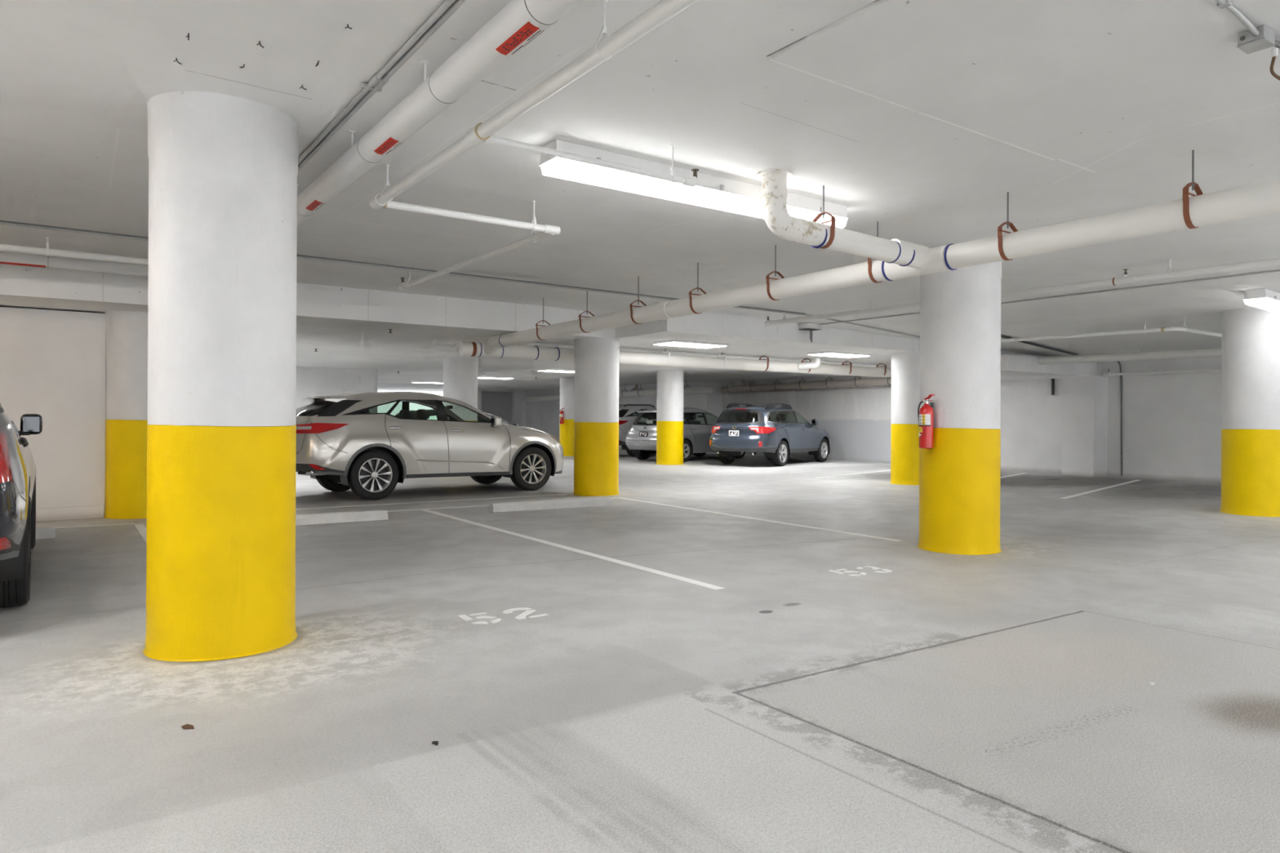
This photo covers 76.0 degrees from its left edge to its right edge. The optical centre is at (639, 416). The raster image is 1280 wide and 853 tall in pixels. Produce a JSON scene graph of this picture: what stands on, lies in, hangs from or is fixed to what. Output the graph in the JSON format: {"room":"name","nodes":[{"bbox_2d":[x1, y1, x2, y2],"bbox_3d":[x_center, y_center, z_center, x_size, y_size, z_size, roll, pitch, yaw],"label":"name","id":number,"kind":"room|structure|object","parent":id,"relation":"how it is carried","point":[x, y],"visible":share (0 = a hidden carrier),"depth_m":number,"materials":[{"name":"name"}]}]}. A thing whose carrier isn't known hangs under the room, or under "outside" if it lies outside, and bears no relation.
{"room":"parking garage","nodes":[
{"label":"parking garage","id":0,"kind":"room"},
{"bbox_2d":[0,306,106,517],"bbox_3d":[-10.244,-0.032,7.937,8.470,2.560,0.300,0,0,-35],"label":"wall","id":1,"kind":"structure","parent":0,"point":[52,362],"depth_m":9.99,"materials":[{"name":"paint"}]},
{"bbox_2d":[35,505,103,521],"bbox_3d":[-10.160,1.169,7.802,8.460,0.160,0.025,0,0,-35],"label":"baseboard","id":2,"kind":"structure","parent":1,"relation":"attached to","point":[44,514],"depth_m":10.04,"materials":[{"name":"paint"}]},
{"bbox_2d":[105,359,377,408],"bbox_3d":[-12.016,-0.061,19.798,11.300,2.600,0.400,0,0,-35],"label":"wall","id":3,"kind":"structure","parent":0,"point":[310,381],"depth_m":22.14,"materials":[{"name":"paint"}]},
{"bbox_2d":[477,389,525,426],"bbox_3d":[-6.796,-0.034,39.926,3.300,2.600,0.400,0,0,-35],"label":"wall","id":4,"kind":"structure","parent":0,"point":[518,402],"depth_m":40.27,"materials":[{"name":"paint"}]},
{"bbox_2d":[481,391,511,423],"bbox_3d":[-7.062,0.014,39.911,1.810,2.500,0.044,0,0,-35],"label":"door","id":5,"kind":"structure","parent":4,"relation":"in","point":[499,404],"depth_m":39.98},
{"bbox_2d":[0,263,1044,391],"bbox_3d":[-9.982,-1.691,24.636,28.200,0.720,32.250,0,0,-35],"label":"beam","id":6,"kind":"structure","parent":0,"point":[348,327],"depth_m":13.10,"materials":[{"name":"paint"}]},
{"bbox_2d":[477,376,514,379],"bbox_3d":[-4.818,-1.282,26.858,1.220,0.045,0.600,0,0,-35],"label":"panel light","id":7,"kind":"object","parent":6,"relation":"attached to","point":[478,377],"visible":0.77,"depth_m":26.77,"materials":[{"name":"plastic"}]},
{"bbox_2d":[536,368,574,373],"bbox_3d":[-2.171,-1.268,22.606,1.220,0.045,0.600,0,0,-35],"label":"panel light","id":8,"kind":"object","parent":6,"relation":"attached to","point":[540,370],"visible":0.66,"depth_m":22.31,"materials":[{"name":"plastic"}]},
{"bbox_2d":[660,348,670,366],"bbox_3d":[0.477,-1.114,15.413,0.040,0.326,0.274,0,0,-35],"label":"hanger","id":9,"kind":"object","parent":6,"relation":"hanging from","point":[662,351],"visible":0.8,"depth_m":15.33,"materials":[{"name":"white metal"}]},
{"bbox_2d":[457,340,890,377],"bbox_3d":[1.565,-1.100,15.988,10.600,0.315,0.559,0,0,-35],"label":"drain pipe","id":10,"kind":"object","parent":9,"relation":"hanging from","point":[464,348],"visible":0.94,"depth_m":15.50,"materials":[{"name":"white metal"}]},
{"bbox_2d":[652,339,728,348],"bbox_3d":[0.875,-1.253,14.162,1.220,0.045,0.600,0,0,-35],"label":"panel light","id":11,"kind":"object","parent":6,"relation":"attached to","point":[673,342],"visible":1,"depth_m":14.00,"materials":[{"name":"plastic"}]},
{"bbox_2d":[653,342,725,348],"bbox_3d":[0.875,-1.236,14.162,1.170,0.011,0.550,0,0,-35],"label":"diffuser","id":12,"kind":"object","parent":11,"relation":"attached to","point":[691,344],"depth_m":14.02,"materials":[{"name":"white"}]},
{"bbox_2d":[520,342,878,366],"bbox_3d":[1.688,-1.240,16.602,9.650,0.058,0.060,0,0,-35],"label":"pipe","id":13,"kind":"object","parent":6,"relation":"attached to","point":[537,344],"visible":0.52,"depth_m":16.26,"materials":[{"name":"metal"}]},
{"bbox_2d":[806,351,871,357],"bbox_3d":[3.963,-1.238,16.290,1.220,0.045,0.600,0,0,-35],"label":"panel light","id":14,"kind":"object","parent":6,"relation":"attached to","point":[827,353],"visible":1,"depth_m":16.10,"materials":[{"name":"plastic"}]},
{"bbox_3d":[7.054,-1.068,23.080,0.280,0.354,0.035,0,0,-35],"label":"hanger","id":15,"kind":"object","parent":6,"relation":"hanging from","visible":0},
{"bbox_2d":[720,377,891,393],"bbox_3d":[5.151,-1.051,25.838,0.328,0.452,7.603,0,0,-35],"label":"drain pipe","id":16,"kind":"object","parent":15,"relation":"hanging from","point":[880,380],"visible":0.93,"depth_m":25.45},
{"bbox_3d":[1.694,-1.047,29.515,0.280,0.450,0.035,0,0,-35],"label":"hanger","id":17,"kind":"object","parent":6,"relation":"hanging from","visible":0},
{"bbox_2d":[524,384,715,401],"bbox_3d":[-1.431,-0.995,34.166,0.526,0.587,13.600,0,0,-35],"label":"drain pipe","id":18,"kind":"object","parent":17,"relation":"hanging from","point":[688,390],"visible":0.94,"depth_m":31.76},
{"bbox_2d":[525,381,722,453],"bbox_3d":[-1.169,-0.006,35.274,1.300,2.600,14.100,0,0,-35],"label":"wall","id":19,"kind":"structure","parent":0,"point":[543,415],"depth_m":33.14,"materials":[{"name":"paint"}]},
{"bbox_2d":[0,448,1279,852],"bbox_3d":[-5.154,1.374,17.804,28.200,0.200,49.000,0,0,-35],"label":"floor","id":20,"kind":"structure","parent":0,"point":[1005,701],"depth_m":3.98,"materials":[{"name":"concrete"}]},
{"bbox_2d":[0,403,42,608],"bbox_3d":[-5.715,0.419,6.096,2.036,1.705,4.884,0,0,-36],"label":"car","id":21,"kind":"object","parent":20,"relation":"on","point":[17,464],"visible":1,"depth_m":5.20,"materials":[{"name":"grey paint"}]},
{"bbox_2d":[0,432,12,483],"bbox_3d":[-3.832,0.231,4.745,0.198,0.325,0.586,0,0,5],"label":"tail light","id":22,"kind":"object","parent":21,"relation":"attached to","point":[6,451],"depth_m":4.90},
{"bbox_2d":[20,413,42,434],"bbox_3d":[-5.399,0.065,7.263,0.160,0.185,0.145,0,0,-36],"label":"mirror","id":23,"kind":"object","parent":21,"relation":"attached to","point":[30,424],"depth_m":7.20,"materials":[{"name":"black paint"}]},
{"bbox_2d":[22,416,39,431],"bbox_3d":[-5.355,0.065,7.202,0.120,0.135,0.006,0,0,-36],"label":"mirror glass","id":24,"kind":"object","parent":21,"relation":"attached to","point":[30,424],"depth_m":7.20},
{"bbox_2d":[35,526,55,539],"bbox_3d":[-6.925,1.206,8.113,1.850,0.118,0.157,0,0,-34],"label":"wheel stop","id":25,"kind":"object","parent":20,"relation":"on","point":[42,532],"visible":0.42,"depth_m":8.54,"materials":[{"name":"concrete"}]},
{"bbox_2d":[55,522,142,528],"bbox_3d":[-7.961,1.258,8.469,4.825,0.002,0.070,0,0,-33],"label":"parking line","id":26,"kind":"object","parent":20,"relation":"on","point":[140,522],"visible":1,"depth_m":9.55,"materials":[{"name":"paint"}]},
{"bbox_2d":[103,311,152,519],"bbox_3d":[-6.421,-0.027,10.512,0.772,2.595,0.772,0,0,-35],"label":"concrete column","id":27,"kind":"structure","parent":20,"relation":"on","point":[126,331],"depth_m":10.17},
{"bbox_2d":[133,522,146,542],"bbox_3d":[-4.834,1.274,8.131,0.100,0.002,4.050,0,0,-35],"label":"parking line","id":28,"kind":"object","parent":20,"relation":"on","point":[140,527],"visible":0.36,"depth_m":9.23,"materials":[{"name":"paint"}]},
{"bbox_2d":[142,91,298,662],"bbox_3d":[-2.380,-0.217,4.689,0.788,3.015,0.788,0,0,-35],"label":"concrete column","id":29,"kind":"structure","parent":20,"relation":"on","point":[223,168],"depth_m":4.37,"materials":[{"name":"paint"}]},
{"bbox_2d":[295,510,387,525],"bbox_3d":[-3.964,1.221,9.796,1.856,0.118,0.156,0,0,-33],"label":"wheel stop","id":30,"kind":"object","parent":20,"relation":"on","point":[369,515],"visible":0.58,"depth_m":9.94,"materials":[{"name":"concrete"}]},
{"bbox_2d":[295,390,564,499],"bbox_3d":[-3.601,0.429,14.115,4.884,1.705,2.036,0,0,-38],"label":"car","id":31,"kind":"object","parent":20,"relation":"on","point":[358,442],"visible":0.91,"depth_m":13.02,"materials":[{"name":"beige metal"}]},
{"bbox_2d":[295,422,349,433],"bbox_3d":[-4.811,0.173,12.242,0.854,0.168,0.245,0,0,-2],"label":"tail light","id":32,"kind":"object","parent":31,"relation":"attached to","point":[301,428],"depth_m":12.22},
{"bbox_2d":[492,416,502,426],"bbox_3d":[-2.421,0.080,13.844,0.145,0.185,0.160,0,0,-38],"label":"mirror","id":33,"kind":"object","parent":31,"relation":"attached to","point":[496,420],"depth_m":13.77,"materials":[{"name":"silver metal"}]},
{"bbox_2d":[295,493,566,509],"bbox_3d":[-3.266,1.282,12.289,4.902,0.002,0.075,0,0,-34],"label":"parking line","id":34,"kind":"object","parent":20,"relation":"on","point":[561,494],"visible":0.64,"depth_m":12.32,"materials":[{"name":"paint"}]},
{"bbox_2d":[442,356,478,421],"bbox_3d":[-3.996,-0.015,18.203,0.782,2.595,0.782,0,0,-35],"label":"concrete column","id":35,"kind":"structure","parent":20,"relation":"on","point":[460,374],"depth_m":17.88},
{"bbox_2d":[437,412,518,425],"bbox_3d":[-4.359,0.540,21.285,4.657,1.476,1.931,0,0,-36],"label":"car","id":36,"kind":"object","parent":20,"relation":"on","point":[480,419],"visible":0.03,"depth_m":21.30,"materials":[{"name":"black paint"}]},
{"bbox_2d":[387,497,617,511],"bbox_3d":[-2.364,1.286,11.795,4.803,0.002,0.075,0,0,-33],"label":"parking line","id":37,"kind":"object","parent":20,"relation":"on","point":[615,497],"visible":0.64,"depth_m":11.50,"materials":[{"name":"paint"}]},
{"bbox_2d":[457,607,548,624],"bbox_3d":[-0.894,1.294,5.333,0.507,0.002,0.319,0,0,-35],"label":"stall number","id":38,"kind":"object","parent":20,"relation":"on","point":[522,615],"visible":1,"depth_m":5.31,"materials":[{"name":"paint"}]},
{"bbox_2d":[489,497,612,512],"bbox_3d":[-1.225,1.235,11.578,1.826,0.117,0.157,0,0,-30],"label":"wheel stop","id":39,"kind":"object","parent":20,"relation":"on","point":[583,502],"visible":1,"depth_m":11.49,"materials":[{"name":"concrete"}]},
{"bbox_2d":[559,377,574,456],"bbox_3d":[-2.304,-0.006,27.175,0.752,2.595,0.752,0,0,-35],"label":"concrete column","id":40,"kind":"structure","parent":20,"relation":"on","point":[566,384],"depth_m":26.83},
{"bbox_2d":[419,509,724,590],"bbox_3d":[-1.198,1.292,8.760,0.095,0.002,6.290,0,0,-35],"label":"parking line","id":41,"kind":"object","parent":20,"relation":"on","point":[631,565],"visible":1,"depth_m":7.69,"materials":[{"name":"paint"}]},
{"bbox_2d":[573,337,619,496],"bbox_3d":[-0.729,0.002,13.752,0.780,2.595,0.780,0,0,-35],"label":"concrete column","id":42,"kind":"structure","parent":20,"relation":"on","point":[596,411],"depth_m":13.42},
{"bbox_2d":[618,404,656,457],"bbox_3d":[0.136,0.442,28.133,2.036,1.718,4.884,0,0,43],"label":"car","id":43,"kind":"object","parent":20,"relation":"on","point":[628,414],"visible":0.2,"depth_m":26.43,"materials":[{"name":"white paint"}]},
{"bbox_2d":[655,369,684,464],"bbox_3d":[0.829,0.010,22.567,0.772,2.595,0.772,0,0,-35],"label":"concrete column","id":44,"kind":"structure","parent":20,"relation":"on","point":[669,402],"depth_m":22.24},
{"bbox_2d":[625,407,745,462],"bbox_3d":[1.620,0.467,25.381,1.929,1.682,4.658,0,0,42],"label":"car","id":45,"kind":"object","parent":20,"relation":"on","point":[641,437],"visible":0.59,"depth_m":24.14,"materials":[{"name":"silver metal"}]},
{"bbox_2d":[618,497,902,541],"bbox_3d":[1.200,1.304,10.884,0.085,0.002,5.440,0,0,-35],"label":"parking line","id":46,"kind":"object","parent":20,"relation":"on","point":[619,498],"visible":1,"depth_m":10.16,"materials":[{"name":"paint"}]},
{"bbox_2d":[709,403,830,466],"bbox_3d":[3.834,0.475,23.412,1.946,1.689,4.789,0,0,36],"label":"car","id":47,"kind":"object","parent":20,"relation":"on","point":[750,428],"visible":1,"depth_m":21.82,"materials":[{"name":"blue metal"}]},
{"bbox_2d":[760,426,776,433],"bbox_3d":[3.366,0.347,21.336,0.621,0.179,0.124,0,0,-32],"label":"tail light","id":48,"kind":"object","parent":47,"relation":"attached to","point":[762,429],"depth_m":21.27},
{"bbox_2d":[827,566,892,576],"bbox_3d":[1.883,1.308,6.939,0.510,0.002,0.306,0,0,-28],"label":"number","id":49,"kind":"object","parent":20,"relation":"on","point":[872,567],"visible":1,"depth_m":6.92,"materials":[{"name":"paint"}]},
{"bbox_2d":[889,352,919,484],"bbox_3d":[5.379,0.033,16.270,0.780,2.595,0.780,0,0,-35],"label":"concrete column","id":50,"kind":"structure","parent":20,"relation":"on","point":[905,366],"depth_m":15.96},
{"bbox_2d":[917,243,1001,555],"bbox_3d":[3.194,-0.172,8.185,0.784,2.982,0.784,0,0,-35],"label":"concrete column","id":51,"kind":"structure","parent":20,"relation":"on","point":[960,308],"depth_m":7.86,"materials":[{"name":"paint"}]},
{"bbox_2d":[917,394,936,448],"bbox_3d":[2.783,0.046,7.945,0.148,0.526,0.159,0,0,9],"label":"fire extinguisher","id":52,"kind":"object","parent":51,"relation":"attached to","point":[926,413],"visible":1,"depth_m":7.90,"materials":[{"name":"red metal"}]},
{"bbox_2d":[1059,480,1140,498],"bbox_3d":[8.800,1.343,15.457,0.100,0.002,5.685,0,0,42],"label":"parking line","id":53,"kind":"object","parent":20,"relation":"on","point":[1130,482],"visible":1,"depth_m":14.95,"materials":[{"name":"paint"}]},
{"bbox_2d":[1219,306,1279,516],"bbox_3d":[8.542,-0.069,11.378,0.784,2.830,0.784,0,0,-35],"label":"concrete column","id":54,"kind":"structure","parent":20,"relation":"on","point":[1251,336],"depth_m":11.10,"materials":[{"name":"paint"}]},
{"bbox_2d":[0,0,1279,356],"bbox_3d":[3.712,-1.682,5.323,28.200,0.698,18.400,0,0,-35],"label":"ceiling","id":55,"kind":"structure","parent":0,"point":[78,78],"depth_m":5.46,"materials":[{"name":"paint"}]},
{"bbox_2d":[360,73,388,92],"bbox_3d":[-1.336,-1.687,4.143,0.100,0.036,0.175,0,0,-35],"label":"coupling","id":56,"kind":"object","parent":55,"relation":"attached to","point":[374,82],"visible":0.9,"depth_m":4.12,"materials":[{"name":"metal"}]},
{"bbox_2d":[297,0,455,164],"bbox_3d":[-0.644,-1.685,3.142,0.027,0.026,11.880,0,0,-35],"label":"conduit","id":57,"kind":"object","parent":55,"relation":"attached to","point":[446,4],"visible":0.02,"depth_m":3.93,"materials":[{"name":"metal"}]},
{"bbox_2d":[297,0,466,171],"bbox_3d":[-0.610,-1.685,3.153,0.027,0.026,11.860,0,0,-35],"label":"conduit","id":58,"kind":"object","parent":55,"relation":"attached to","point":[444,17],"visible":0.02,"depth_m":3.96,"materials":[{"name":"metal"}]},
{"bbox_2d":[381,164,392,201],"bbox_3d":[-1.714,-1.586,5.558,0.079,0.244,0.028,0,0,-35],"label":"hanger","id":59,"kind":"object","parent":55,"relation":"hanging from","point":[387,184],"visible":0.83,"depth_m":5.55,"materials":[{"name":"metal"}]},
{"bbox_2d":[0,220,805,314],"bbox_3d":[-4.524,-1.668,7.688,17.300,0.096,0.016,0,0,-35],"label":"conduit","id":60,"kind":"object","parent":55,"relation":"attached to","point":[5,221],"visible":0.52,"depth_m":9.00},
{"bbox_2d":[418,58,429,79],"bbox_3d":[-1.034,-1.659,3.919,0.040,0.092,0.030,0,0,-35],"label":"hanger","id":61,"kind":"object","parent":55,"relation":"hanging from","point":[425,62],"visible":1,"depth_m":3.92,"materials":[{"name":"metal"}]},
{"bbox_2d":[0,222,919,337],"bbox_3d":[-0.493,-1.323,10.740,27.406,0.747,0.491,0,0,-37],"label":"conduit","id":62,"kind":"object","parent":55,"relation":"attached to","point":[1,223],"visible":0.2,"depth_m":9.50,"materials":[{"name":"metal"}]},
{"bbox_2d":[528,212,537,243],"bbox_3d":[-0.890,-1.580,6.841,0.069,0.250,0.028,0,0,-35],"label":"hanger","id":63,"kind":"object","parent":55,"relation":"hanging from","point":[532,212],"visible":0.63,"depth_m":6.83,"materials":[{"name":"metal"}]},
{"bbox_2d":[398,231,554,290],"bbox_3d":[-1.734,-1.536,8.045,0.068,0.145,3.620,0,0,-35],"label":"pipe","id":64,"kind":"object","parent":63,"relation":"hanging from","point":[540,235],"visible":1,"depth_m":7.70,"materials":[{"name":"white metal"}]},
{"bbox_2d":[531,200,537,231],"bbox_3d":[-0.836,-1.586,6.463,0.028,0.236,0.063,0,0,-35],"label":"hanger","id":65,"kind":"object","parent":55,"relation":"hanging from","point":[534,220],"visible":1,"depth_m":6.45,"materials":[{"name":"metal"}]},
{"bbox_2d":[381,200,560,235],"bbox_3d":[-1.256,-1.501,6.165,1.470,0.066,0.066,0,0,-35],"label":"pipe","id":66,"kind":"object","parent":65,"relation":"hanging from","point":[547,228],"visible":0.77,"depth_m":6.13,"materials":[{"name":"metal"}]},
{"bbox_2d":[535,297,550,340],"bbox_3d":[-1.385,-1.400,11.726,0.242,0.614,0.032,0,0,-35],"label":"hanger","id":67,"kind":"object","parent":55,"relation":"hanging from","point":[543,320],"visible":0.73,"depth_m":11.71,"materials":[{"name":"red metal"}]},
{"bbox_2d":[578,287,594,333],"bbox_3d":[-0.699,-1.405,10.802,0.242,0.597,0.032,0,0,-35],"label":"hanger","id":68,"kind":"object","parent":55,"relation":"hanging from","point":[587,311],"visible":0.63,"depth_m":10.78,"materials":[{"name":"red metal"}]},
{"bbox_2d":[594,0,612,60],"bbox_3d":[-0.147,-1.581,3.347,0.079,0.240,0.028,0,0,-35],"label":"hanger","id":69,"kind":"object","parent":55,"relation":"hanging from","point":[604,32],"visible":0.78,"depth_m":3.34,"materials":[{"name":"metal"}]},
{"bbox_2d":[369,0,697,208],"bbox_3d":[0.677,-1.494,2.185,0.088,0.088,8.790,0,0,-35],"label":"pipe","id":70,"kind":"object","parent":69,"relation":"hanging from","point":[663,11],"visible":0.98,"depth_m":3.69,"materials":[{"name":"white metal"}]},
{"bbox_2d":[629,275,646,324],"bbox_3d":[-0.019,-1.410,9.887,0.242,0.580,0.032,0,0,-35],"label":"hanger","id":71,"kind":"object","parent":55,"relation":"hanging from","point":[637,300],"visible":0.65,"depth_m":9.87,"materials":[{"name":"red metal"}]},
{"bbox_2d":[670,144,675,182],"bbox_3d":[0.205,-1.583,5.117,0.028,0.233,0.046,0,0,-35],"label":"hanger","id":72,"kind":"object","parent":55,"relation":"hanging from","point":[673,173],"visible":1,"depth_m":5.11,"materials":[{"name":"metal"}]},
{"bbox_2d":[483,133,698,186],"bbox_3d":[-0.234,-1.523,4.806,1.486,0.116,0.052,0,0,-35],"label":"pipe","id":73,"kind":"object","parent":72,"relation":"hanging from","point":[492,140],"visible":0.94,"depth_m":4.75,"materials":[{"name":"metal"}]},
{"bbox_2d":[538,139,848,227],"bbox_3d":[0.513,-1.610,5.875,2.660,0.174,0.256,0,0,-35],"label":"tube light","id":74,"kind":"object","parent":55,"relation":"attached to","point":[709,191],"visible":0.78,"depth_m":5.60,"materials":[{"name":"plastic"}]},
{"bbox_2d":[688,262,706,314],"bbox_3d":[0.637,-1.415,9.003,0.242,0.564,0.032,0,0,-35],"label":"hanger","id":75,"kind":"object","parent":55,"relation":"hanging from","point":[697,287],"visible":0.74,"depth_m":8.99,"materials":[{"name":"red metal"}]},
{"bbox_2d":[765,244,784,300],"bbox_3d":[1.335,-1.420,8.064,0.242,0.546,0.032,0,0,-35],"label":"hanger","id":76,"kind":"object","parent":55,"relation":"hanging from","point":[775,272],"visible":0.77,"depth_m":8.04,"materials":[{"name":"red metal"}]},
{"bbox_2d":[798,322,820,342],"bbox_3d":[2.877,-1.419,13.846,0.340,0.320,0.210,0,0,-35],"label":"bracket","id":77,"kind":"object","parent":55,"relation":"attached to","point":[811,326],"visible":1,"depth_m":13.79,"materials":[{"name":"white metal"}]},
{"bbox_2d":[812,185,835,248],"bbox_3d":[1.344,-1.464,5.998,0.040,0.458,0.218,0,0,-35],"label":"hanger","id":78,"kind":"object","parent":55,"relation":"hanging from","point":[823,213],"visible":0.69,"depth_m":5.95,"materials":[{"name":"red metal"}]},
{"bbox_2d":[755,168,929,268],"bbox_3d":[1.581,-1.449,6.167,1.832,0.485,0.250,0,0,-35],"label":"drain pipe","id":79,"kind":"object","parent":78,"relation":"hanging from","point":[777,218],"visible":0.99,"depth_m":5.89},
{"bbox_2d":[867,222,881,283],"bbox_3d":[2.057,-1.425,7.092,0.242,0.529,0.032,0,0,-35],"label":"hanger","id":80,"kind":"object","parent":55,"relation":"hanging from","point":[869,262],"visible":0.34,"depth_m":7.04,"materials":[{"name":"red metal"}]},
{"bbox_2d":[997,191,1017,260],"bbox_3d":[2.760,-1.430,6.145,0.242,0.511,0.032,0,0,-35],"label":"hanger","id":81,"kind":"object","parent":55,"relation":"hanging from","point":[1008,223],"visible":0.76,"depth_m":6.11,"materials":[{"name":"red metal"}]},
{"bbox_2d":[768,0,1279,160],"bbox_3d":[4.342,-1.681,0.805,2.560,0.035,9.300,0,0,-35],"label":"ceiling panel","id":82,"kind":"object","parent":55,"relation":"attached to","point":[1053,80],"depth_m":3.88,"materials":[{"name":"paint"}]},
{"bbox_2d":[820,269,1279,324],"bbox_3d":[5.421,-1.550,10.519,0.044,0.020,8.500,0,0,-35],"label":"conduit","id":83,"kind":"object","parent":55,"relation":"attached to","point":[1278,270],"visible":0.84,"depth_m":9.99,"materials":[{"name":"metal"}]},
{"bbox_2d":[1000,334,1102,362],"bbox_3d":[8.105,-1.383,16.328,0.044,0.216,7.207,0,0,45],"label":"conduit","id":84,"kind":"object","parent":55,"relation":"attached to","point":[1002,336],"visible":0.44,"depth_m":16.16,"materials":[{"name":"grey plastic"}]},
{"bbox_2d":[1166,259,1171,279],"bbox_3d":[5.384,-1.499,8.323,0.079,0.191,0.028,0,0,-35],"label":"hanger","id":85,"kind":"object","parent":55,"relation":"hanging from","point":[1169,268],"visible":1,"depth_m":8.31,"materials":[{"name":"white metal"}]},
{"bbox_2d":[764,257,1279,325],"bbox_3d":[4.360,-1.492,9.767,0.086,0.182,8.100,0,0,-35],"label":"pipe","id":86,"kind":"object","parent":85,"relation":"hanging from","point":[1126,279],"visible":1,"depth_m":8.89,"materials":[{"name":"white metal"}]},
{"bbox_2d":[1182,150,1203,228],"bbox_3d":[3.488,-1.436,5.165,0.242,0.493,0.032,0,0,-35],"label":"hanger","id":87,"kind":"object","parent":55,"relation":"hanging from","point":[1195,186],"visible":0.71,"depth_m":5.13,"materials":[{"name":"red metal"}]},
{"bbox_2d":[488,178,1279,348],"bbox_3d":[1.981,-1.262,7.193,0.209,0.404,14.456,0,0,-37],"label":"drain pipe","id":88,"kind":"object","parent":87,"relation":"hanging from","point":[1263,198],"visible":0.87,"depth_m":6.25,"materials":[{"name":"plastic"}]},
{"bbox_2d":[1214,0,1259,36],"bbox_3d":[2.249,-1.657,3.225,0.986,0.051,0.044,0,0,-35],"label":"conduit","id":89,"kind":"object","parent":55,"relation":"attached to","point":[1227,4],"visible":1,"depth_m":3.38,"materials":[{"name":"metal"}]},
{"bbox_2d":[1236,25,1275,53],"bbox_3d":[2.680,-1.641,3.562,0.126,0.060,0.106,0,0,-35],"label":"junction box","id":90,"kind":"object","parent":55,"relation":"attached to","point":[1247,43],"visible":0.98,"depth_m":3.54,"materials":[{"name":"metal"}]},
{"bbox_2d":[1243,288,1279,314],"bbox_3d":[8.410,-1.398,10.543,2.590,0.175,0.256,2,-1,-35],"label":"tube light","id":91,"kind":"object","parent":55,"relation":"attached to","point":[1264,299],"visible":1,"depth_m":9.84,"materials":[{"name":"plastic"}]},
{"bbox_2d":[1243,297,1279,314],"bbox_3d":[8.409,-1.344,10.542,2.560,0.066,0.244,2,-1,-35],"label":"diffuser","id":92,"kind":"object","parent":91,"relation":"attached to","point":[1272,304],"depth_m":9.86,"materials":[{"name":"white"}]},
{"bbox_2d":[1274,40,1279,48],"bbox_3d":[3.314,-1.646,3.895,1.307,0.038,0.024,0,0,-30],"label":"conduit","id":93,"kind":"object","parent":55,"relation":"attached to","point":[1277,43],"visible":0.27,"depth_m":3.59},
{"bbox_2d":[1270,48,1279,79],"bbox_3d":[2.917,-1.558,3.662,0.274,0.134,0.025,0,0,-20],"label":"cable","id":94,"kind":"object","parent":93,"relation":"hanging from","point":[1274,51],"visible":1,"depth_m":3.62,"materials":[{"name":"plastic"}]},
{"bbox_3d":[8.014,-1.362,12.047,0.028,0.227,0.069,0,0,-35],"label":"hanger","id":95,"kind":"object","parent":55,"relation":"hanging from","visible":0},
{"bbox_2d":[918,326,1222,347],"bbox_3d":[8.306,-1.288,14.889,4.237,0.120,4.510,0,0,-35],"label":"pipe","id":96,"kind":"object","parent":95,"relation":"hanging from","point":[1175,328],"visible":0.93,"depth_m":12.66,"materials":[{"name":"metal"}]},
{"bbox_3d":[10.775,-1.120,18.179,0.069,0.399,0.028,0,0,-35],"label":"hanger","id":97,"kind":"object","parent":55,"relation":"hanging from","visible":0},
{"bbox_2d":[1103,368,1222,376],"bbox_3d":[12.553,-0.987,15.671,0.080,0.160,7.050,0,0,-35],"label":"pipe","id":98,"kind":"object","parent":97,"relation":"hanging from","point":[1108,373],"visible":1,"depth_m":17.52,"materials":[{"name":"metal"}]},
{"bbox_2d":[722,375,891,463],"bbox_3d":[5.422,0.027,26.585,0.600,2.600,7.900,0,0,-35],"label":"wall","id":99,"kind":"structure","parent":0,"point":[856,420],"depth_m":25.03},
{"bbox_2d":[1000,356,1222,482],"bbox_3d":[13.853,0.020,14.911,0.350,2.700,22.300,0,0,-35],"label":"wall","id":100,"kind":"structure","parent":0,"point":[1171,423],"depth_m":18.30,"materials":[{"name":"paint"}]},
{"bbox_2d":[878,354,1102,380],"bbox_3d":[8.192,-1.109,19.228,4.000,0.340,3.300,0,0,-35],"label":"beam","id":101,"kind":"structure","parent":100,"relation":"attached to","point":[1013,367],"depth_m":17.97,"materials":[{"name":"paint"}]},
{"bbox_2d":[1061,375,1107,476],"bbox_3d":[10.331,0.207,19.021,0.660,2.290,0.720,0,0,-35],"label":"pillar","id":102,"kind":"structure","parent":100,"relation":"attached to","point":[1084,398],"depth_m":18.78,"materials":[{"name":"paint"}]},
{"bbox_2d":[1116,360,1122,475],"bbox_3d":[10.857,0.017,18.559,0.301,2.637,0.059,0,0,-35],"label":"conduit","id":103,"kind":"object","parent":100,"relation":"attached to","point":[1118,362],"visible":0.98,"depth_m":18.62,"materials":[{"name":"metal"}]},
{"bbox_2d":[1037,347,1222,364],"bbox_3d":[10.316,-1.156,14.850,0.160,0.223,6.302,0,0,-35],"label":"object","id":104,"kind":"object","parent":100,"relation":"attached to","point":[1204,353],"visible":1,"depth_m":15.84,"materials":[{"name":"white metal"}]},
{"bbox_3d":[0.065,-1.654,2.369,0.040,0.092,0.030,0,0,-35],"label":"hanger","id":105,"kind":"object","parent":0,"visible":0},
{"bbox_2d":[0,0,582,276],"bbox_3d":[-4.708,-1.591,1.179,9.470,0.162,13.380,0,0,-35],"label":"pipe","id":106,"kind":"object","parent":105,"relation":"hanging from","point":[519,22],"visible":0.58,"depth_m":3.99,"materials":[{"name":"grey plastic"}]},
{"bbox_2d":[0,244,148,265],"bbox_3d":[-8.364,-1.602,6.016,9.100,0.068,0.068,0,0,-35],"label":"pipe","id":107,"kind":"object","parent":106,"relation":"on","point":[3,247],"visible":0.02,"depth_m":7.99,"materials":[{"name":"white metal"}]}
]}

